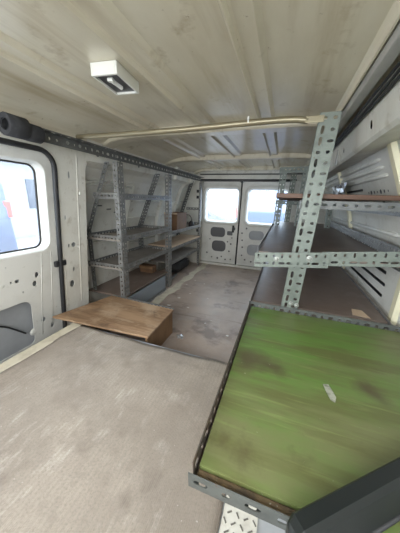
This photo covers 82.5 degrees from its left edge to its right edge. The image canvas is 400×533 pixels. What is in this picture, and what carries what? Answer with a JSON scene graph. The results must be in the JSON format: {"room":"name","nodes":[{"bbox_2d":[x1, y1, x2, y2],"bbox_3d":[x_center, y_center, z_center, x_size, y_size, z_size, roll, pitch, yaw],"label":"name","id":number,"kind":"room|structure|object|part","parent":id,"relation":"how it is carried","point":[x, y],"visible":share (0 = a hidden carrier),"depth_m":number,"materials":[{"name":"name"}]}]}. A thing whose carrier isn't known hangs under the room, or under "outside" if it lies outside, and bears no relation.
{"room":"vehicle interior","nodes":[
{"label":"vehicle interior","id":0,"kind":"room"},
{"bbox_2d":[0,132,88,327],"bbox_3d":[-1.122,0.004,0.922,0.256,1.305,1.612,7,17,18],"label":"wall","id":1,"kind":"structure","parent":0,"point":[69,194],"depth_m":1.45,"materials":[{"name":"metal"}]},
{"bbox_2d":[0,144,74,363],"bbox_3d":[-1.136,0.017,0.903,0.186,1.350,1.580,7,17,18],"label":"door","id":2,"kind":"structure","parent":1,"relation":"in","point":[30,297],"depth_m":1.34,"materials":[{"name":"paint"}]},
{"bbox_2d":[0,323,81,372],"bbox_3d":[-0.911,0.477,1.052,0.070,0.028,0.850,7,17,18],"label":"trim","id":3,"kind":"structure","parent":1,"relation":"attached to","point":[35,348],"depth_m":1.19,"materials":[{"name":"beige metal"}]},
{"bbox_2d":[85,139,196,303],"bbox_3d":[-0.487,-0.449,2.560,0.317,1.300,2.060,7,17,18],"label":"wall","id":4,"kind":"structure","parent":0,"point":[137,180],"depth_m":2.09,"materials":[{"name":"metal"}]},
{"bbox_2d":[0,0,399,173],"bbox_3d":[0.080,-0.786,1.400,1.554,0.097,3.690,7,17,18],"label":"ceiling","id":5,"kind":"structure","parent":0,"point":[193,62],"depth_m":0.70,"materials":[{"name":"paint"}]},
{"bbox_2d":[90,60,138,94],"bbox_3d":[-0.288,-0.644,0.788,0.094,0.041,0.144,6,17,13],"label":"ceiling light","id":6,"kind":"object","parent":5,"relation":"attached to","point":[111,74],"visible":1,"depth_m":0.76,"materials":[{"name":"white plastic"}]},
{"bbox_3d":[-0.287,-0.630,0.790,0.013,0.013,0.057,7,17,17],"label":"bulb","id":7,"kind":"part","parent":6,"relation":"part of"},
{"bbox_2d":[97,262,332,362],"bbox_3d":[0.266,0.323,2.340,2.100,0.050,2.460,7,17,18],"label":"floor","id":8,"kind":"structure","parent":0,"point":[228,290],"depth_m":2.05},
{"bbox_2d":[53,294,173,345],"bbox_3d":[-0.559,0.392,1.569,0.682,0.192,0.420,7,17,18],"label":"box","id":9,"kind":"object","parent":8,"relation":"on","point":[152,322],"visible":0.98,"depth_m":1.50,"materials":[{"name":"wood"}]},
{"bbox_3d":[-0.258,0.439,1.485,0.013,0.169,0.327,7,17,18],"label":"panel","id":10,"kind":"part","parent":9,"relation":"part of","materials":[{"name":"brown wood"}]},
{"bbox_2d":[87,161,171,296],"bbox_3d":[-0.614,-0.265,2.085,0.381,1.156,0.822,7,17,18],"label":"shelving rack","id":11,"kind":"object","parent":8,"relation":"on","point":[127,283],"visible":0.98,"depth_m":1.92,"materials":[{"name":"metal"}]},
{"bbox_3d":[-0.738,-0.115,2.140,0.030,0.042,0.720,7,17,18],"label":"shelf rail","id":12,"kind":"part","parent":11,"relation":"part of","materials":[{"name":"metal"}]},
{"bbox_3d":[-0.731,-0.324,2.079,0.030,0.042,0.720,7,17,18],"label":"shelf rail","id":13,"kind":"part","parent":11,"relation":"part of","materials":[{"name":"metal"}]},
{"bbox_3d":[-0.445,-0.579,1.913,0.032,0.042,0.740,7,17,18],"label":"shelf rail","id":14,"kind":"part","parent":11,"relation":"part of","materials":[{"name":"metal"}]},
{"bbox_3d":[-0.455,-0.291,1.997,0.032,0.042,0.740,7,17,18],"label":"shelf rail","id":15,"kind":"part","parent":11,"relation":"part of","materials":[{"name":"metal"}]},
{"bbox_3d":[-0.462,-0.082,2.058,0.032,0.042,0.740,7,17,18],"label":"shelf rail","id":16,"kind":"part","parent":11,"relation":"part of","materials":[{"name":"metal"}]},
{"bbox_2d":[139,263,155,272],"bbox_3d":[-0.553,0.017,2.425,0.158,0.074,0.086,7,17,18],"label":"wooden crate","id":17,"kind":"object","parent":11,"relation":"on","point":[149,268],"visible":1,"depth_m":2.39,"materials":[{"name":"brown wood"}]},
{"bbox_2d":[128,276,166,303],"bbox_3d":[-0.468,0.251,2.139,0.030,0.156,0.635,7,17,18],"label":"panel","id":18,"kind":"object","parent":8,"relation":"on","point":[147,294],"visible":0.63,"depth_m":2.17,"materials":[{"name":"metal"}]},
{"bbox_2d":[148,181,201,265],"bbox_3d":[-0.302,-0.485,2.861,0.343,1.166,0.899,7,17,18],"label":"shelving rack","id":19,"kind":"object","parent":8,"relation":"on","point":[179,252],"visible":0.77,"depth_m":3.00,"materials":[{"name":"metal"}]},
{"bbox_2d":[43,128,203,180],"bbox_3d":[-0.353,-0.893,2.067,0.052,0.048,2.240,8,17,19],"label":"rail","id":20,"kind":"object","parent":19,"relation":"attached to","point":[63,140],"visible":0.97,"depth_m":1.44,"materials":[{"name":"metal"}]},
{"bbox_2d":[0,111,45,143],"bbox_3d":[-0.761,-0.592,0.982,0.086,0.087,0.149,7,17,18],"label":"foam sleeve","id":21,"kind":"object","parent":20,"relation":"attached to","point":[11,125],"visible":1,"depth_m":0.94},
{"bbox_3d":[-0.705,-0.650,1.198,0.004,0.036,0.300,8,17,19],"label":"splice plate","id":22,"kind":"part","parent":20,"relation":"part of","materials":[{"name":"metal"}]},
{"bbox_2d":[76,115,324,139],"bbox_3d":[-0.100,-0.643,1.055,1.215,0.046,0.034,7,17,18],"label":"pipe","id":23,"kind":"object","parent":20,"relation":"attached to","point":[316,118],"visible":1,"depth_m":1.00,"materials":[{"name":"metal"}]},
{"bbox_2d":[164,212,186,230],"bbox_3d":[-0.283,-0.537,2.673,0.162,0.195,0.274,7,17,18],"label":"box","id":24,"kind":"object","parent":19,"relation":"on","point":[179,219],"visible":0.67,"depth_m":2.58,"materials":[{"name":"brown cardboard"}]},
{"bbox_3d":[-0.327,-0.503,2.555,0.155,0.193,0.006,7,17,18],"label":"panel","id":25,"kind":"part","parent":24,"relation":"part of","materials":[{"name":"brown cardboard"}]},
{"bbox_3d":[-0.212,-0.527,2.651,0.006,0.193,0.258,7,17,18],"label":"panel","id":26,"kind":"part","parent":24,"relation":"part of","materials":[{"name":"brown cardboard"}]},
{"bbox_3d":[-0.167,-0.153,2.901,0.032,0.036,0.895,7,17,18],"label":"shelf rail","id":27,"kind":"part","parent":19,"relation":"part of","materials":[{"name":"metal"}]},
{"bbox_3d":[-0.163,-0.297,2.860,0.032,0.036,0.895,7,17,18],"label":"shelf rail","id":28,"kind":"part","parent":19,"relation":"part of","materials":[{"name":"metal"}]},
{"bbox_3d":[-0.157,-0.469,2.809,0.032,0.036,0.895,7,17,18],"label":"shelf rail","id":29,"kind":"part","parent":19,"relation":"part of","materials":[{"name":"metal"}]},
{"bbox_2d":[187,214,193,226],"bbox_3d":[-0.149,-0.601,2.959,0.163,0.165,0.076,-9,20,-34],"label":"black flex","id":30,"kind":"object","parent":19,"relation":"on","point":[191,223],"visible":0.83,"depth_m":2.97,"materials":[{"name":"rubber"}]},
{"bbox_2d":[167,257,188,272],"bbox_3d":[-0.297,-0.043,3.098,0.233,0.190,0.578,7,17,18],"label":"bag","id":31,"kind":"object","parent":8,"relation":"on","point":[178,266],"visible":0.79,"depth_m":2.98,"materials":[{"name":"fabric"}]},
{"bbox_2d":[176,334,182,338],"bbox_3d":[-0.141,0.486,1.589,0.051,0.029,0.041,7,17,18],"label":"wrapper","id":32,"kind":"object","parent":8,"relation":"on","point":[180,336],"visible":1,"depth_m":1.58,"materials":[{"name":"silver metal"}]},
{"bbox_2d":[100,330,286,532],"bbox_3d":[-0.189,0.733,0.608,1.760,0.202,1.305,7,17,18],"label":"platform","id":33,"kind":"object","parent":8,"relation":"on","point":[263,526],"visible":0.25,"depth_m":0.57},
{"bbox_2d":[0,325,227,532],"bbox_3d":[-0.459,0.585,0.690,1.045,0.012,1.246,7,17,18],"label":"floor","id":34,"kind":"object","parent":33,"relation":"on","point":[101,432],"visible":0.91,"depth_m":0.76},
{"bbox_2d":[219,495,257,532],"bbox_3d":[0.075,0.662,0.509,0.086,0.009,0.600,7,17,18],"label":"trim","id":35,"kind":"structure","parent":33,"relation":"on","point":[234,520],"depth_m":0.57,"materials":[{"name":"white metal"}]},
{"bbox_2d":[188,301,399,532],"bbox_3d":[0.402,0.526,0.751,0.628,0.451,0.828,7,17,18],"label":"shelf","id":36,"kind":"object","parent":8,"relation":"on","point":[306,407],"visible":0.99,"depth_m":0.56,"materials":[{"name":"green painted wood"},{"name":"grey steel"}]},
{"bbox_2d":[285,457,399,532],"bbox_3d":[0.426,0.378,0.425,0.620,0.042,0.054,-4,17,-19],"label":"beam","id":37,"kind":"structure","parent":36,"relation":"on","point":[370,503],"depth_m":0.36,"materials":[{"name":"metal"}]},
{"bbox_2d":[180,170,328,269],"bbox_3d":[0.659,-0.610,3.146,2.140,1.375,0.162,7,17,18],"label":"wall","id":38,"kind":"structure","parent":0,"point":[254,175],"depth_m":3.06,"materials":[{"name":"metal"}]},
{"bbox_2d":[152,263,206,305],"bbox_3d":[-0.169,0.156,2.765,0.128,0.003,1.580,7,17,18],"label":"trim","id":39,"kind":"structure","parent":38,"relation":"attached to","point":[177,286],"depth_m":2.52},
{"bbox_2d":[201,181,241,263],"bbox_3d":[0.210,-0.673,3.341,0.766,1.500,0.084,7,17,18],"label":"door","id":40,"kind":"structure","parent":38,"relation":"in","point":[218,237],"depth_m":3.35,"materials":[{"name":"paint"}]},
{"bbox_3d":[0.583,0.005,3.380,1.220,0.060,0.100,7,17,18],"label":"sill","id":41,"kind":"part","parent":38,"relation":"part of","materials":[{"name":"paint"}]},
{"bbox_2d":[235,181,242,264],"bbox_3d":[0.543,-0.582,3.208,0.028,1.160,0.022,7,17,18],"label":"door frame","id":42,"kind":"structure","parent":38,"relation":"attached to","point":[242,181],"depth_m":3.19,"materials":[{"name":"black rubber"}]},
{"bbox_2d":[236,181,294,267],"bbox_3d":[1.159,-0.549,3.024,1.279,1.500,0.080,7,17,18],"label":"door","id":43,"kind":"structure","parent":38,"relation":"in","point":[251,234],"depth_m":3.17,"materials":[{"name":"paint"}]},
{"bbox_3d":[0.802,-0.336,3.234,0.300,0.450,0.005,7,17,18],"label":"cavity panel","id":44,"kind":"part","parent":43,"relation":"part of","materials":[{"name":"grey metal"}]},
{"bbox_2d":[309,66,399,330],"bbox_3d":[0.848,-0.040,1.300,0.315,1.305,3.650,7,17,18],"label":"wall","id":45,"kind":"structure","parent":0,"point":[370,159],"depth_m":1.11,"materials":[{"name":"metal"}]},
{"bbox_2d":[102,118,349,148],"bbox_3d":[0.072,-0.772,1.335,1.500,0.079,0.135,7,17,18],"label":"trim","id":46,"kind":"structure","parent":45,"relation":"attached to","point":[112,143],"depth_m":1.29,"materials":[{"name":"paint"}]},
{"bbox_2d":[165,153,310,165],"bbox_3d":[0.366,-0.992,2.124,1.500,0.080,0.125,7,17,18],"label":"trim","id":47,"kind":"structure","parent":45,"relation":"attached to","point":[260,156],"depth_m":2.07,"materials":[{"name":"paint"}]},
{"bbox_2d":[194,166,303,173],"bbox_3d":[0.620,-1.181,2.804,1.500,0.080,0.095,7,17,18],"label":"trim","id":48,"kind":"structure","parent":45,"relation":"attached to","point":[253,167],"depth_m":2.81,"materials":[{"name":"paint"}]},
{"bbox_2d":[251,111,399,329],"bbox_3d":[0.886,-0.415,1.853,0.597,0.846,2.070,7,17,18],"label":"shelving rack","id":49,"kind":"object","parent":45,"relation":"attached to","point":[301,269],"visible":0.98,"depth_m":1.12,"materials":[{"name":"grey metal"}]},
{"bbox_2d":[276,193,399,201],"bbox_3d":[0.791,-0.456,1.544,0.482,0.020,1.295,7,17,18],"label":"wooden board","id":50,"kind":"object","parent":49,"relation":"on","point":[281,196],"visible":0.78,"depth_m":0.96,"materials":[{"name":"brown wood"}]},
{"bbox_2d":[332,182,346,193],"bbox_3d":[1.067,-0.574,1.750,0.061,0.103,0.502,7,17,18],"label":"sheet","id":51,"kind":"object","parent":50,"relation":"on","point":[339,189],"visible":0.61,"depth_m":1.71,"materials":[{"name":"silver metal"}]},
{"bbox_2d":[352,309,370,318],"bbox_3d":[0.757,0.220,1.072,0.071,0.007,0.066,10,18,27],"label":"scrap","id":52,"kind":"object","parent":49,"relation":"on","point":[355,312],"visible":1,"depth_m":1.07,"materials":[{"name":"beige wood"}]},
{"bbox_2d":[305,21,399,173],"bbox_3d":[0.656,-0.662,1.088,0.030,0.034,3.450,7,17,18],"label":"trim","id":53,"kind":"structure","parent":45,"relation":"attached to","point":[390,51],"depth_m":0.62,"materials":[{"name":"white metal"}]},
{"bbox_2d":[312,61,399,172],"bbox_3d":[0.669,-0.615,1.046,0.019,0.030,3.360,7,17,18],"label":"wiring loom","id":54,"kind":"object","parent":45,"relation":"attached to","point":[374,101],"visible":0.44,"depth_m":0.71,"materials":[{"name":"black plastic"}]},
{"bbox_2d":[347,189,388,296],"bbox_3d":[1.100,-0.058,1.256,0.020,1.460,3.750,7,17,18],"label":"shell","id":55,"kind":"object","parent":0,"point":[360,190],"depth_m":1.56,"materials":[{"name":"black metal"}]},
{"label":"outside","id":56,"kind":"structure","parent":0,"visible":0},
{"bbox_2d":[16,235,236,263],"bbox_3d":[0.358,0.455,4.405,26.000,0.050,24.000,7,17,18],"label":"ground","id":57,"kind":"structure","parent":56,"point":[31,241],"depth_m":8.17,"materials":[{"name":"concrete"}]},
{"bbox_2d":[0,183,17,251],"bbox_3d":[-5.194,-0.242,2.481,1.940,1.996,4.850,7,17,18],"label":"van","id":58,"kind":"object","parent":57,"relation":"on","point":[8,242],"visible":0.82,"depth_m":4.23,"materials":[{"name":"blue paint"}]},
{"bbox_2d":[3,201,12,216],"bbox_3d":[-3.688,-1.080,4.289,0.240,0.300,0.130,7,17,18],"label":"tail lamp","id":59,"kind":"object","parent":58,"relation":"attached to","point":[7,211],"depth_m":4.23,"materials":[{"name":"red plastic"}]},
{"bbox_2d":[0,161,38,237],"bbox_3d":[-8.812,-2.904,7.440,3.600,4.090,15.600,7,17,18],"label":"building","id":60,"kind":"structure","parent":57,"relation":"on","point":[17,180],"depth_m":8.71,"materials":[{"name":"grey tile"}]},
{"bbox_2d":[207,205,235,220],"bbox_3d":[-0.120,-2.287,11.098,4.250,1.435,1.760,5,17,11],"label":"parked car","id":61,"kind":"object","parent":57,"relation":"on","point":[212,214],"visible":0.03,"depth_m":10.14,"materials":[{"name":"silver metal"}]},
{"bbox_2d":[235,190,286,223],"bbox_3d":[3.531,-1.187,6.735,4.850,1.996,1.940,6,17,14],"label":"van","id":62,"kind":"object","parent":57,"relation":"on","point":[262,205],"visible":0.03,"depth_m":6.19,"materials":[{"name":"blue paint"}]}
]}

